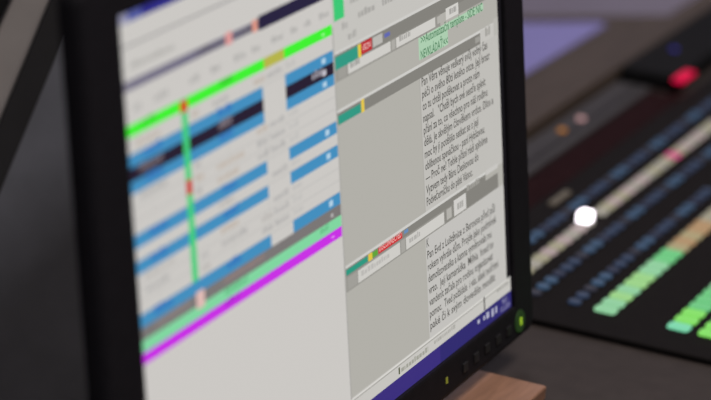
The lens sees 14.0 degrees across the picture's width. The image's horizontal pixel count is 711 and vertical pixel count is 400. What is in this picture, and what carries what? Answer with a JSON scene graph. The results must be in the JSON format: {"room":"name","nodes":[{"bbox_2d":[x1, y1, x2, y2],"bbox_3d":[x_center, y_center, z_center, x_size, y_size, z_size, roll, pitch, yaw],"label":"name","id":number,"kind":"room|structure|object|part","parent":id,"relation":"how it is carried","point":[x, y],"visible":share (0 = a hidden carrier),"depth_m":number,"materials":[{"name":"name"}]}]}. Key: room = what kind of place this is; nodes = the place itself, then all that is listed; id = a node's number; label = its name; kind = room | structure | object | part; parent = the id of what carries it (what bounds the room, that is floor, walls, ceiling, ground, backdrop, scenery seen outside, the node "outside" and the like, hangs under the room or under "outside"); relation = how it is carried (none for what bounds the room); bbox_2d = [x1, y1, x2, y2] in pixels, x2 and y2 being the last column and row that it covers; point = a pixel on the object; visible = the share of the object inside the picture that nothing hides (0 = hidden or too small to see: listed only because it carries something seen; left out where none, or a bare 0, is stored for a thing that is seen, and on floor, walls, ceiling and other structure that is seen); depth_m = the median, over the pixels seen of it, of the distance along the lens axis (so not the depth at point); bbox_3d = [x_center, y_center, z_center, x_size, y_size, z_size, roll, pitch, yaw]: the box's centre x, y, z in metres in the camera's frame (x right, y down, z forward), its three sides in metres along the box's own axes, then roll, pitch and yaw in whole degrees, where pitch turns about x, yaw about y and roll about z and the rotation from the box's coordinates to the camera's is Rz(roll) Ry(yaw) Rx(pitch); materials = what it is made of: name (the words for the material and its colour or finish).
{"room":"control room","nodes":[
{"label":"control room","id":0,"kind":"room"},
{"bbox_2d":[522,0,690,15],"bbox_3d":[1.414,-1.307,4.597,6.000,2.800,0.100,5,18,25],"label":"wall","id":1,"kind":"structure","parent":0,"point":[530,7],"depth_m":5.31,"materials":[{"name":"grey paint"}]},
{"bbox_3d":[-0.009,0.967,2.188,6.200,0.100,7.100,5,18,25],"label":"floor","id":2,"kind":"structure","parent":0,"visible":0},
{"bbox_2d":[0,0,87,399],"bbox_3d":[-0.343,0.337,2.317,0.353,1.071,0.164,-3,16,0],"label":"wall","id":3,"kind":"structure","parent":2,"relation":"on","point":[42,357],"depth_m":2.15,"materials":[{"name":"grey paint"}]},
{"bbox_3d":[-0.370,0.338,2.319,0.299,1.071,0.160,-3,16,0],"label":"panel","id":4,"kind":"part","parent":3,"relation":"part of","materials":[{"name":"grey"}]},
{"bbox_3d":[-0.343,0.338,2.320,0.302,1.068,0.160,-3,16,0],"label":"edge trim","id":5,"kind":"part","parent":3,"relation":"part of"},
{"bbox_2d":[479,0,710,399],"bbox_3d":[0.147,0.392,2.481,1.249,0.828,2.750,5,18,25],"label":"console desk","id":6,"kind":"object","parent":2,"relation":"on","point":[571,366],"visible":0.1,"depth_m":2.12,"materials":[{"name":"grey laminate"}]},
{"bbox_2d":[57,0,532,399],"bbox_3d":[-0.081,-0.003,1.813,0.171,0.395,0.597,5,18,25],"label":"monitor","id":7,"kind":"object","parent":6,"relation":"on","point":[272,199],"visible":1,"depth_m":1.72,"materials":[{"name":"black plastic"}]},
{"bbox_2d":[443,370,545,399],"bbox_3d":[0.080,0.144,1.975,0.060,0.018,0.120,5,18,25],"label":"wooden block","id":8,"kind":"object","parent":6,"relation":"on","point":[482,385],"visible":0.67,"depth_m":2.00,"materials":[{"name":"beige wood"}]},
{"bbox_2d":[523,22,605,74],"bbox_3d":[0.139,-0.143,2.839,0.119,0.001,0.310,5,18,25],"label":"paper sheet","id":9,"kind":"object","parent":6,"relation":"on","point":[543,42],"visible":0.64,"depth_m":2.89,"materials":[{"name":"purple paper"}]},
{"bbox_2d":[527,81,651,178],"bbox_3d":[0.150,-0.035,2.514,0.036,0.010,0.540,5,18,25],"label":"rail","id":10,"kind":"object","parent":6,"relation":"on","point":[546,147],"visible":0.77,"depth_m":2.62,"materials":[{"name":"grey metal"}]},
{"bbox_2d":[558,128,566,131],"bbox_3d":[0.185,-0.062,2.590,0.008,0.003,0.008,12,21,22],"label":"lamp","id":11,"kind":"object","parent":10,"relation":"on","point":[559,129],"depth_m":2.59,"materials":[{"name":"orange plastic"}]},
{"bbox_2d":[577,116,584,120],"bbox_3d":[0.205,-0.073,2.627,0.008,0.003,0.008,13,21,22],"label":"lamp","id":12,"kind":"object","parent":10,"relation":"on","point":[579,118],"depth_m":2.62,"materials":[{"name":"pink"}]},
{"bbox_2d":[523,0,710,141],"bbox_3d":[0.086,-0.174,3.069,0.558,0.060,1.480,5,18,25],"label":"shelf","id":13,"kind":"object","parent":6,"relation":"attached to","point":[556,88],"depth_m":2.80,"materials":[{"name":"laminate"}]},
{"bbox_2d":[528,77,710,364],"bbox_3d":[0.463,-0.082,2.715,0.349,0.050,1.350,5,18,25],"label":"mixer","id":14,"kind":"object","parent":6,"relation":"on","point":[620,221],"visible":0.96,"depth_m":2.34,"materials":[{"name":"black plastic"}]},
{"bbox_2d":[620,7,710,91],"bbox_3d":[0.386,-0.179,2.957,0.070,0.023,0.518,5,18,25],"label":"electronic device","id":15,"kind":"object","parent":6,"relation":"on","point":[673,62],"visible":1,"depth_m":2.79,"materials":[{"name":"black plastic"}]}
]}

